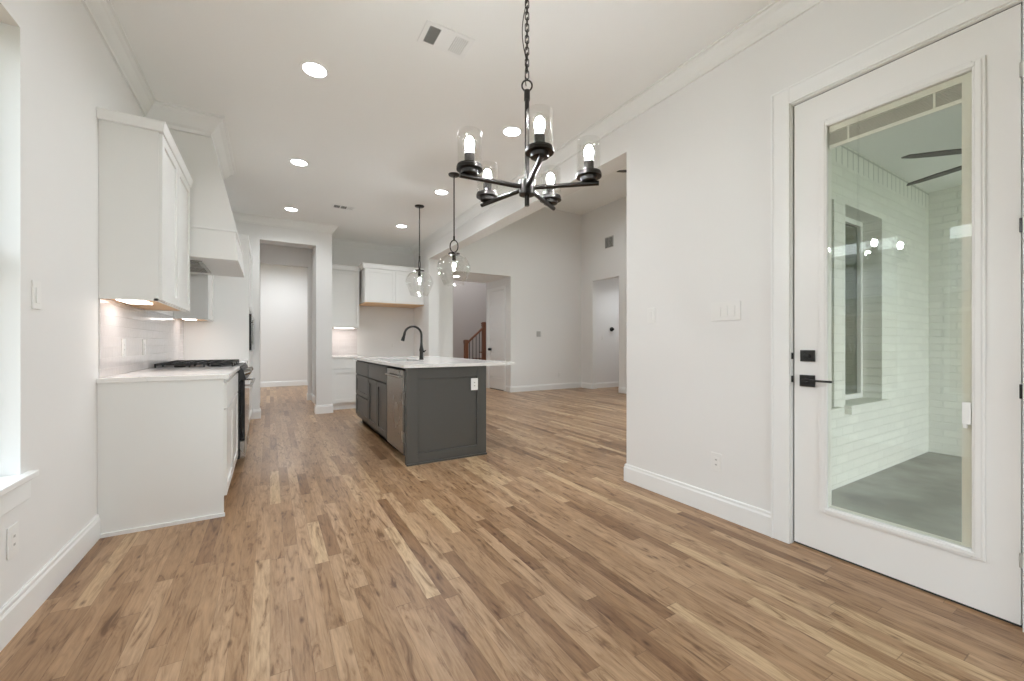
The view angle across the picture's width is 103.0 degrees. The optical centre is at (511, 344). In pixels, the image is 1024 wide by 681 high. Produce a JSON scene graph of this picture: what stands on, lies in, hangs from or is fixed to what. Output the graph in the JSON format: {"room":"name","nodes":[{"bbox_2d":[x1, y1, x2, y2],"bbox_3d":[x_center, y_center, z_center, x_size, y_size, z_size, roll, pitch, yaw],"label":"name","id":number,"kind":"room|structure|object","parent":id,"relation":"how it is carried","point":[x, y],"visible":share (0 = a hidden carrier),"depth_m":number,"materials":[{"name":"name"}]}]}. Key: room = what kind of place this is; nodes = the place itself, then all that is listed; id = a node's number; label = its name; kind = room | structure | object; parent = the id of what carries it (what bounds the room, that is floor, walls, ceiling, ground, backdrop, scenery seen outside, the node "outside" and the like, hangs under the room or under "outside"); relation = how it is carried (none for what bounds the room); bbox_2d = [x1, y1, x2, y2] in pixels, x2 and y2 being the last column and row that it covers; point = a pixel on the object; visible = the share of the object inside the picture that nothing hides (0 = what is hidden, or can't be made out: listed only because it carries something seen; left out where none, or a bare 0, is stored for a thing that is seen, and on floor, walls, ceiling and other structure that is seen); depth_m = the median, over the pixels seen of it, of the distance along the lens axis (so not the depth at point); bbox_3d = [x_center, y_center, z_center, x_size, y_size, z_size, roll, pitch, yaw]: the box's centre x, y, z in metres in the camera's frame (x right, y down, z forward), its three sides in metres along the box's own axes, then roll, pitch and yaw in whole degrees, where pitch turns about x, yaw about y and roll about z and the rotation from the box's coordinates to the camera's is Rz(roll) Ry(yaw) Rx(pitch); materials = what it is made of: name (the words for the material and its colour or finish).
{"room":"dining area","nodes":[
{"label":"dining area","id":0,"kind":"room"},
{"bbox_2d":[0,0,179,607],"bbox_3d":[-2.107,-0.455,1.714,0.150,3.150,9.400,0,0,-31],"label":"wall","id":1,"kind":"structure","parent":0,"point":[56,67],"depth_m":1.84,"materials":[{"name":"white paint"}]},
{"bbox_2d":[7,522,18,559],"bbox_3d":[-1.934,0.760,1.578,0.007,0.120,0.075,0,0,-31],"label":"wall outlet","id":2,"kind":"object","parent":1,"relation":"attached to","point":[12,531],"visible":1,"depth_m":1.57,"materials":[{"name":"white plastic"}]},
{"bbox_2d":[12,530,16,550],"bbox_3d":[-1.932,0.760,1.580,0.002,0.068,0.034,0,0,-31],"label":"socket","id":3,"kind":"object","parent":2,"relation":"attached to","point":[14,532],"depth_m":1.58,"materials":[{"name":"white plastic"}]},
{"bbox_2d":[0,470,38,516],"bbox_3d":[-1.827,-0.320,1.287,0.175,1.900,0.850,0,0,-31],"label":"window sill","id":4,"kind":"structure","parent":1,"relation":"in","point":[15,490],"depth_m":1.57,"materials":[{"name":"white wood"}]},
{"bbox_2d":[31,280,40,309],"bbox_3d":[-2.028,-0.210,1.738,0.010,0.120,0.075,0,0,-31],"label":"light switch","id":5,"kind":"object","parent":1,"relation":"attached to","point":[35,285],"visible":1,"depth_m":1.72,"materials":[{"name":"white plastic"}]},
{"bbox_2d":[0,514,100,651],"bbox_3d":[-1.050,1.050,0.100,0.016,0.140,5.245,0,0,-31],"label":"baseboard","id":6,"kind":"structure","parent":1,"relation":"attached to","point":[20,608],"depth_m":1.77,"materials":[{"name":"white wood"}]},
{"bbox_2d":[81,0,155,115],"bbox_3d":[-2.043,-1.875,1.839,0.088,0.110,9.250,0,0,-31],"label":"trim","id":7,"kind":"structure","parent":1,"relation":"attached to","point":[102,13],"depth_m":2.58,"materials":[{"name":"white paint"}]},
{"bbox_2d":[121,339,125,355],"bbox_3d":[-2.620,0.020,2.747,0.007,0.120,0.075,0,0,-31],"label":"wall outlet","id":8,"kind":"object","parent":1,"relation":"attached to","point":[123,341],"visible":1,"depth_m":2.73,"materials":[{"name":"white plastic"}]},
{"bbox_2d":[98,298,183,377],"bbox_3d":[-3.090,-0.045,3.525,0.010,0.479,2.678,0,0,-31],"label":"backsplash","id":9,"kind":"structure","parent":1,"relation":"attached to","point":[163,334],"depth_m":2.93,"materials":[{"name":"tile"}]},
{"bbox_2d":[142,339,145,354],"bbox_3d":[-2.885,0.020,3.194,0.007,0.120,0.075,0,0,-31],"label":"wall outlet","id":10,"kind":"object","parent":1,"relation":"attached to","point":[143,340],"visible":1,"depth_m":3.18,"materials":[{"name":"white plastic"}]},
{"bbox_2d":[96,107,192,311],"bbox_3d":[-2.528,-0.818,2.871,0.307,1.095,1.060,0,0,-31],"label":"upper cabinet","id":11,"kind":"object","parent":1,"relation":"attached to","point":[145,182],"visible":1,"depth_m":2.47,"materials":[{"name":"white wood"}]},
{"bbox_2d":[116,299,152,304],"bbox_3d":[-2.407,-0.273,2.600,0.120,0.010,0.270,0,0,-31],"label":"light","id":12,"kind":"object","parent":11,"relation":"attached to","point":[121,300],"visible":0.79,"depth_m":2.59,"materials":[{"name":"white plastic"}]},
{"bbox_2d":[174,274,213,321],"bbox_3d":[-3.501,-0.818,4.508,0.307,1.095,0.568,0,0,-31],"label":"upper cabinet","id":13,"kind":"object","parent":1,"relation":"attached to","point":[201,286],"visible":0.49,"depth_m":4.34,"materials":[{"name":"white wood"}]},
{"bbox_2d":[145,100,244,277],"bbox_3d":[-2.954,-1.329,3.892,0.619,1.202,1.315,0,0,-31],"label":"range hood","id":14,"kind":"object","parent":1,"relation":"attached to","point":[202,140],"visible":0.62,"depth_m":3.49,"materials":[{"name":"white"}]},
{"bbox_2d":[235,221,331,409],"bbox_3d":[-4.249,-0.455,7.014,1.885,3.150,1.900,0,0,-31],"label":"wall","id":15,"kind":"structure","parent":0,"point":[321,242],"depth_m":6.58,"materials":[{"name":"white paint"}]},
{"bbox_2d":[251,404,332,418],"bbox_3d":[-3.485,1.050,6.493,1.136,0.140,0.256,0,0,-31],"label":"baseboard","id":16,"kind":"structure","parent":15,"relation":"attached to","point":[318,409],"depth_m":6.57,"materials":[{"name":"white"}]},
{"bbox_2d":[307,392,314,403],"bbox_3d":[-3.672,1.050,7.520,0.086,0.140,1.880,0,0,-31],"label":"baseboard","id":17,"kind":"structure","parent":15,"relation":"attached to","point":[310,396],"depth_m":8.18,"materials":[{"name":"white"}]},
{"bbox_2d":[260,264,307,381],"bbox_3d":[-5.954,-0.680,11.090,5.500,3.600,0.150,0,0,-31],"label":"wall","id":18,"kind":"structure","parent":0,"point":[283,289],"depth_m":10.89,"materials":[{"name":"white paint"}]},
{"bbox_2d":[260,380,307,386],"bbox_3d":[-6.040,1.050,10.942,5.200,0.140,0.016,0,0,-31],"label":"baseboard","id":19,"kind":"structure","parent":18,"relation":"attached to","point":[299,382],"depth_m":10.89,"materials":[{"name":"white"}]},
{"bbox_2d":[260,244,311,392],"bbox_3d":[-4.366,-0.680,8.125,5.200,3.600,0.130,0,0,-31],"label":"wall","id":20,"kind":"structure","parent":0,"point":[269,254],"depth_m":8.12,"materials":[{"name":"white paint"}]},
{"bbox_2d":[332,246,413,356],"bbox_3d":[-2.744,-0.455,7.937,1.645,3.150,0.150,0,0,-31],"label":"wall","id":21,"kind":"structure","parent":0,"point":[378,326],"depth_m":7.96,"materials":[{"name":"white paint"}]},
{"bbox_2d":[232,212,412,254],"bbox_3d":[-3.199,-1.875,7.005,3.380,0.110,0.988,0,0,-31],"label":"trim","id":22,"kind":"structure","parent":21,"relation":"attached to","point":[240,217],"depth_m":6.51,"materials":[{"name":"white paint"}]},
{"bbox_2d":[332,328,356,355],"bbox_3d":[-3.177,-0.048,7.588,0.545,0.504,0.008,0,0,-31],"label":"backsplash","id":23,"kind":"structure","parent":21,"relation":"attached to","point":[344,341],"depth_m":7.61,"materials":[{"name":"tile"}]},
{"bbox_2d":[332,264,359,328],"bbox_3d":[-3.088,-0.858,7.427,0.528,1.115,0.374,0,0,-31],"label":"upper cabinet","id":24,"kind":"object","parent":21,"relation":"attached to","point":[345,279],"visible":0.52,"depth_m":7.31,"materials":[{"name":"white wood"}]},
{"bbox_2d":[358,262,423,307],"bbox_3d":[-2.312,-1.090,7.714,1.120,0.700,0.674,0,0,-31],"label":"upper cabinet","id":25,"kind":"object","parent":21,"relation":"attached to","point":[380,285],"visible":0.94,"depth_m":7.45,"materials":[{"name":"white wood"}]},
{"bbox_2d":[110,0,773,248],"bbox_3d":[-1.140,-1.980,3.394,3.530,0.100,11.300,0,0,-31],"label":"ceiling","id":26,"kind":"structure","parent":0,"point":[377,136],"depth_m":2.98,"materials":[{"name":"white paint"}]},
{"bbox_2d":[284,207,298,211],"bbox_3d":[-3.150,-1.927,5.806,0.194,0.006,0.194,0,0,-31],"label":"recessed light","id":27,"kind":"object","parent":26,"relation":"in","point":[292,209],"visible":1,"depth_m":5.81,"materials":[{"name":"white plastic"}]},
{"bbox_2d":[289,158,308,166],"bbox_3d":[-2.256,-1.927,4.313,0.194,0.006,0.194,0,0,-31],"label":"recessed light","id":28,"kind":"object","parent":26,"relation":"in","point":[295,161],"visible":1,"depth_m":4.31,"materials":[{"name":"white"}]},
{"bbox_2d":[299,60,329,78],"bbox_3d":[-1.385,-1.927,2.858,0.194,0.006,0.194,0,0,-31],"label":"recessed light","id":29,"kind":"object","parent":26,"relation":"in","point":[314,69],"visible":1,"depth_m":2.85,"materials":[{"name":"white"}]},
{"bbox_2d":[332,204,355,210],"bbox_3d":[-2.363,-1.924,5.715,0.300,0.010,0.160,0,0,-31],"label":"ceiling vent","id":30,"kind":"object","parent":26,"relation":"in","point":[333,205],"visible":1,"depth_m":5.71,"materials":[{"name":"white metal"}]},
{"bbox_2d":[396,224,407,227],"bbox_3d":[-1.797,-1.927,6.633,0.194,0.006,0.194,0,0,-31],"label":"recessed light","id":31,"kind":"object","parent":26,"relation":"in","point":[398,225],"visible":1,"depth_m":6.64,"materials":[{"name":"white plastic"}]},
{"bbox_2d":[405,204,432,294],"bbox_3d":[-1.289,-1.303,5.672,0.380,1.254,0.380,0,0,-31],"label":"pendant light","id":32,"kind":"object","parent":26,"relation":"hanging from","point":[419,206],"visible":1,"depth_m":5.66,"materials":[{"name":"brown metal"}]},
{"bbox_2d":[434,189,448,194],"bbox_3d":[-0.893,-1.927,5.152,0.194,0.006,0.194,0,0,-31],"label":"recessed light","id":33,"kind":"object","parent":26,"relation":"in","point":[437,191],"visible":1,"depth_m":5.15,"materials":[{"name":"white plastic"}]},
{"bbox_2d":[417,20,475,58],"bbox_3d":[-0.416,-1.924,2.582,0.320,0.010,0.200,0,0,-31],"label":"ceiling vent","id":34,"kind":"object","parent":26,"relation":"in","point":[434,35],"visible":1,"depth_m":2.57,"materials":[{"name":"white metal"}]},
{"bbox_2d":[437,172,470,283],"bbox_3d":[-0.658,-1.303,4.621,0.380,1.254,0.380,0,0,-31],"label":"pendant light","id":35,"kind":"object","parent":26,"relation":"hanging from","point":[453,175],"visible":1,"depth_m":4.62,"materials":[{"name":"brown metal"}]},
{"bbox_2d":[501,126,522,136],"bbox_3d":[0.000,-1.927,3.688,0.194,0.006,0.194,0,0,-31],"label":"recessed light","id":36,"kind":"object","parent":26,"relation":"in","point":[509,131],"visible":1,"depth_m":3.68,"materials":[{"name":"white"}]},
{"bbox_2d":[456,0,601,210],"bbox_3d":[0.044,-1.254,1.696,0.570,1.351,0.582,0,0,-31],"label":"chandelier","id":37,"kind":"object","parent":26,"relation":"hanging from","point":[539,151],"visible":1,"depth_m":1.66,"materials":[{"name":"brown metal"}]},
{"bbox_2d":[464,151,474,160],"bbox_3d":[-0.166,-0.727,1.589,0.040,0.034,0.040,0,0,-31],"label":"socket","id":38,"kind":"object","parent":37,"relation":"attached to","point":[469,155],"depth_m":1.57,"materials":[{"name":"brown metal"}]},
{"bbox_2d":[483,182,491,189],"bbox_3d":[-0.114,-0.727,1.883,0.040,0.034,0.040,0,0,-31],"label":"socket","id":39,"kind":"object","parent":37,"relation":"attached to","point":[486,186],"depth_m":1.87,"materials":[{"name":"silver metal"}]},
{"bbox_2d":[534,133,544,141],"bbox_3d":[0.098,-0.727,1.448,0.040,0.034,0.040,0,0,-31],"label":"socket","id":40,"kind":"object","parent":37,"relation":"attached to","point":[538,137],"depth_m":1.43,"materials":[{"name":"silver metal"}]},
{"bbox_2d":[546,189,554,193],"bbox_3d":[0.182,-0.727,1.924,0.040,0.034,0.040,0,0,-31],"label":"socket","id":41,"kind":"object","parent":37,"relation":"attached to","point":[548,191],"depth_m":1.91,"materials":[{"name":"silver metal"}]},
{"bbox_2d":[584,159,593,168],"bbox_3d":[0.313,-0.727,1.656,0.040,0.034,0.040,0,0,-31],"label":"socket","id":42,"kind":"object","parent":37,"relation":"attached to","point":[588,163],"depth_m":1.64,"materials":[{"name":"silver metal"}]},
{"bbox_2d":[453,280,485,358],"bbox_3d":[-1.232,-1.380,13.519,5.900,5.000,0.100,0,0,-31],"label":"wall","id":43,"kind":"structure","parent":0,"point":[469,298],"depth_m":13.35,"materials":[{"name":"grey paint"}]},
{"bbox_2d":[453,272,506,282],"bbox_3d":[-1.057,-1.637,9.732,1.830,0.085,1.110,0,0,-31],"label":"ceiling","id":44,"kind":"structure","parent":0,"point":[477,278],"depth_m":9.76,"materials":[{"name":"white paint"}]},
{"bbox_2d":[486,278,506,387],"bbox_3d":[-0.331,-0.280,10.164,0.140,2.800,1.110,0,0,-31],"label":"door frame","id":45,"kind":"structure","parent":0,"point":[501,282],"depth_m":10.12,"materials":[{"name":"white paint"}]},
{"bbox_2d":[487,285,505,390],"bbox_3d":[-0.367,-0.145,10.136,0.211,2.530,0.940,0,0,-31],"label":"door","id":46,"kind":"structure","parent":45,"relation":"in","point":[496,297],"depth_m":10.13,"materials":[{"name":"white wood"}]},
{"bbox_2d":[439,207,580,385],"bbox_3d":[-0.060,-1.130,9.591,4.260,4.500,0.150,0,0,-31],"label":"wall","id":47,"kind":"structure","parent":0,"point":[539,253],"depth_m":9.88,"materials":[{"name":"white paint"}]},
{"bbox_2d":[537,331,543,336],"bbox_3d":[0.691,-0.255,9.942,0.210,0.130,0.014,0,0,-31],"label":"thermostat","id":48,"kind":"object","parent":47,"relation":"attached to","point":[539,333],"visible":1,"depth_m":9.93,"materials":[{"name":"grey plastic"}]},
{"bbox_2d":[505,382,626,393],"bbox_3d":[2.151,1.050,8.440,8.543,0.140,3.589,0,0,26],"label":"baseboard","id":49,"kind":"structure","parent":47,"relation":"attached to","point":[575,384],"depth_m":9.98,"materials":[{"name":"white"}]},
{"bbox_2d":[0,385,1023,680],"bbox_3d":[-0.450,1.170,6.626,12.000,0.100,16.150,0,0,-31],"label":"floor","id":50,"kind":"structure","parent":0,"point":[330,557],"depth_m":1.87,"materials":[{"name":"brown wood"}]},
{"bbox_2d":[97,373,237,537],"bbox_3d":[-2.424,0.673,2.998,0.614,0.894,1.159,0,0,-31],"label":"base cabinet","id":51,"kind":"object","parent":50,"relation":"on","point":[167,451],"visible":0.99,"depth_m":2.50,"materials":[{"name":"white wood"}]},
{"bbox_2d":[96,366,239,383],"bbox_3d":[-2.418,0.210,3.000,0.627,0.030,1.165,0,0,-31],"label":"countertop","id":52,"kind":"structure","parent":51,"relation":"on","point":[184,373],"depth_m":2.65,"materials":[{"name":"white stone"}]},
{"bbox_2d":[154,359,254,458],"bbox_3d":[-2.905,0.640,3.921,0.711,0.960,0.906,0,0,-31],"label":"gas range","id":53,"kind":"object","parent":50,"relation":"on","point":[245,371],"visible":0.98,"depth_m":3.68,"materials":[{"name":"black metal"}]},
{"bbox_2d":[156,363,245,367],"bbox_3d":[-2.942,0.206,3.899,0.623,0.017,0.906,0,0,-31],"label":"cooktop","id":54,"kind":"object","parent":53,"relation":"in","point":[242,365],"depth_m":3.66,"materials":[{"name":"black metal"}]},
{"bbox_2d":[184,234,252,422],"bbox_3d":[-3.832,-0.111,5.387,0.637,2.462,1.310,0,0,-31],"label":"tall cabinet","id":55,"kind":"object","parent":50,"relation":"on","point":[225,337],"visible":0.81,"depth_m":4.89,"materials":[{"name":"white"}]},
{"bbox_2d":[249,314,254,349],"bbox_3d":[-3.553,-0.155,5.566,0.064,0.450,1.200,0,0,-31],"label":"microwave","id":56,"kind":"object","parent":55,"relation":"on","point":[251,318],"visible":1,"depth_m":5.06,"materials":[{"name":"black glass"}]},
{"bbox_2d":[332,358,356,409],"bbox_3d":[-3.015,0.678,7.299,0.523,0.884,0.669,0,0,-31],"label":"base cabinet","id":57,"kind":"object","parent":50,"relation":"on","point":[344,373],"visible":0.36,"depth_m":7.00,"materials":[{"name":"white wood"}]},
{"bbox_2d":[332,355,363,357],"bbox_3d":[-3.003,0.220,7.299,0.543,0.030,0.681,0,0,-31],"label":"countertop","id":58,"kind":"structure","parent":57,"relation":"on","point":[341,356],"depth_m":7.02,"materials":[{"name":"white stone"}]},
{"bbox_2d":[385,368,404,455],"bbox_3d":[-0.918,0.682,4.194,0.658,0.875,0.593,0,0,-31],"label":"dishwasher","id":59,"kind":"object","parent":50,"relation":"on","point":[395,376],"visible":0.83,"depth_m":3.97,"materials":[{"name":"silver metal"}]},
{"bbox_2d":[356,360,486,466],"bbox_3d":[-1.254,0.668,5.012,0.841,0.903,2.502,0,0,-31],"label":"kitchen island","id":60,"kind":"object","parent":50,"relation":"on","point":[445,419],"visible":0.91,"depth_m":4.00,"materials":[{"name":"grey wood"}]},
{"bbox_2d":[354,356,514,367],"bbox_3d":[-1.128,0.200,5.092,1.185,0.030,2.563,0,0,-31],"label":"island countertop","id":61,"kind":"structure","parent":60,"relation":"on","point":[407,361],"depth_m":4.43,"materials":[{"name":"white stone"}]},
{"bbox_2d":[401,325,425,359],"bbox_3d":[-1.198,-0.024,4.950,0.308,0.418,0.062,0,0,-31],"label":"faucet","id":62,"kind":"object","parent":61,"relation":"on","point":[421,350],"visible":1,"depth_m":4.98,"materials":[{"name":"black metal"}]},
{"bbox_2d":[471,378,477,389],"bbox_3d":[-0.377,0.398,4.087,0.075,0.120,0.007,0,0,-31],"label":"wall outlet","id":63,"kind":"object","parent":60,"relation":"attached to","point":[474,381],"visible":1,"depth_m":4.08,"materials":[{"name":"white plastic"}]},
{"bbox_2d":[463,322,485,359],"bbox_3d":[0.267,-0.125,12.450,4.195,2.490,1.070,0,0,-31],"label":"stair railing","id":64,"kind":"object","parent":50,"relation":"on","point":[482,355],"depth_m":11.21,"materials":[{"name":"brown wood"}]},
{"bbox_2d":[546,166,626,214],"bbox_3d":[1.634,-3.430,6.684,4.600,0.100,6.880,0,0,-31],"label":"ceiling","id":65,"kind":"structure","parent":0,"point":[612,187],"depth_m":9.23,"materials":[{"name":"white paint"}]},
{"bbox_2d":[581,196,626,387],"bbox_3d":[3.550,-1.130,7.823,0.140,4.500,6.880,0,0,-31],"label":"wall","id":66,"kind":"structure","parent":0,"point":[598,263],"depth_m":10.03,"materials":[{"name":"white paint"}]},
{"bbox_2d":[605,235,613,248],"bbox_3d":[2.322,-2.450,9.734,0.017,0.260,0.280,0,0,-31],"label":"air vent","id":67,"kind":"object","parent":66,"relation":"in","point":[609,241],"visible":1,"depth_m":9.72,"materials":[{"name":"grey metal"}]},
{"bbox_2d":[597,277,618,382],"bbox_3d":[2.756,-0.330,10.841,1.580,2.900,0.120,0,0,-31],"label":"wall","id":68,"kind":"structure","parent":0,"point":[607,290],"depth_m":10.63,"materials":[{"name":"white paint"}]},
{"bbox_2d":[414,0,960,511],"bbox_3d":[0.706,-1.130,3.939,0.200,4.500,10.350,0,0,-31],"label":"wall","id":69,"kind":"structure","parent":0,"point":[699,159],"depth_m":2.73,"materials":[{"name":"white paint"}]},
{"bbox_2d":[411,0,823,254],"bbox_3d":[0.557,-1.875,3.909,0.088,0.110,10.150,0,0,-31],"label":"trim","id":70,"kind":"structure","parent":69,"relation":"attached to","point":[778,13],"depth_m":2.92,"materials":[{"name":"white paint"}]},
{"bbox_2d":[624,463,770,536],"bbox_3d":[2.131,1.050,1.506,0.196,0.140,4.411,0,0,-31],"label":"baseboard","id":71,"kind":"structure","parent":69,"relation":"attached to","point":[754,518],"depth_m":2.73,"materials":[{"name":"white wood"}]},
{"bbox_2d":[711,452,721,472],"bbox_3d":[1.340,0.772,2.670,0.007,0.120,0.075,0,0,-31],"label":"wall outlet","id":72,"kind":"object","parent":69,"relation":"attached to","point":[716,459],"visible":1,"depth_m":2.66,"materials":[{"name":"white plastic"}]},
{"bbox_2d":[714,457,718,467],"bbox_3d":[1.337,0.772,2.668,0.002,0.068,0.034,0,0,-31],"label":"socket","id":73,"kind":"object","parent":72,"relation":"attached to","point":[716,459],"depth_m":2.66,"materials":[{"name":"white plastic"}]},
{"bbox_2d":[711,301,740,320],"bbox_3d":[1.371,-0.213,2.615,0.010,0.120,0.196,0,0,-31],"label":"light switch","id":74,"kind":"object","parent":69,"relation":"attached to","point":[722,311],"visible":1,"depth_m":2.61,"materials":[{"name":"white plastic"}]},
{"bbox_2d":[771,0,1023,631],"bbox_3d":[1.838,-0.164,1.967,0.190,2.567,1.023,0,0,-31],"label":"door","id":75,"kind":"structure","parent":69,"relation":"in","point":[968,53],"depth_m":1.84,"materials":[{"name":"white wood"}]},
{"bbox_2d":[832,160,928,489],"bbox_3d":[3.397,-0.120,3.893,4.420,2.680,0.280,0,0,-31],"label":"brick wall","id":76,"kind":"structure","parent":0,"point":[895,226],"depth_m":3.79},
{"bbox_2d":[845,216,862,399],"bbox_3d":[2.972,-0.325,3.669,0.760,1.650,0.050,0,0,-31],"label":"window","id":77,"kind":"structure","parent":76,"relation":"in","point":[853,228],"depth_m":3.80,"materials":[{"name":"white"}]},
{"bbox_2d":[832,397,890,418],"bbox_3d":[2.632,0.530,3.322,1.800,0.069,0.180,0,0,-31],"label":"window sill","id":78,"kind":"structure","parent":76,"relation":"attached to","point":[864,404],"depth_m":3.43,"materials":[{"name":"paint"}]},
{"bbox_2d":[832,145,928,207],"bbox_3d":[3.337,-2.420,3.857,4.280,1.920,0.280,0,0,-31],"label":"trim","id":79,"kind":"structure","parent":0,"point":[844,155],"depth_m":3.68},
{"bbox_2d":[832,452,961,541],"bbox_3d":[5.211,1.205,1.627,5.380,0.110,5.470,0,0,-31],"label":"floor","id":80,"kind":"structure","parent":0,"point":[923,492],"depth_m":3.12,"materials":[{"name":"concrete"}]},
{"bbox_2d":[845,104,961,192],"bbox_3d":[4.771,-1.705,1.074,3.900,0.150,5.970,0,0,-31],"label":"ceiling","id":81,"kind":"structure","parent":0,"point":[942,130],"depth_m":3.35,"materials":[{"name":"white paint"}]},
{"bbox_2d":[901,148,961,185],"bbox_3d":[3.607,-1.460,2.796,1.481,0.340,1.455,0,0,-31],"label":"ceiling fan","id":82,"kind":"object","parent":81,"relation":"hanging from","point":[951,151],"visible":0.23,"depth_m":2.98,"materials":[{"name":"grey"}]},
{"bbox_2d":[929,185,961,456],"bbox_3d":[5.354,-0.230,3.108,0.220,2.900,3.070,0,0,-31],"label":"wall","id":83,"kind":"structure","parent":0,"point":[945,205],"depth_m":4.26,"materials":[{"name":"paint"}]},
{"bbox_3d":[3.209,-0.330,10.081,1.580,2.900,1.650,0,0,-31],"label":"wall","id":84,"kind":"structure","parent":0,"visible":0},
{"bbox_2d":[593,381,618,388],"bbox_3d":[2.708,1.050,10.687,1.620,0.140,0.096,0,0,-31],"label":"baseboard","id":85,"kind":"structure","parent":84,"relation":"attached to","point":[602,384],"depth_m":10.56,"materials":[{"name":"white"}]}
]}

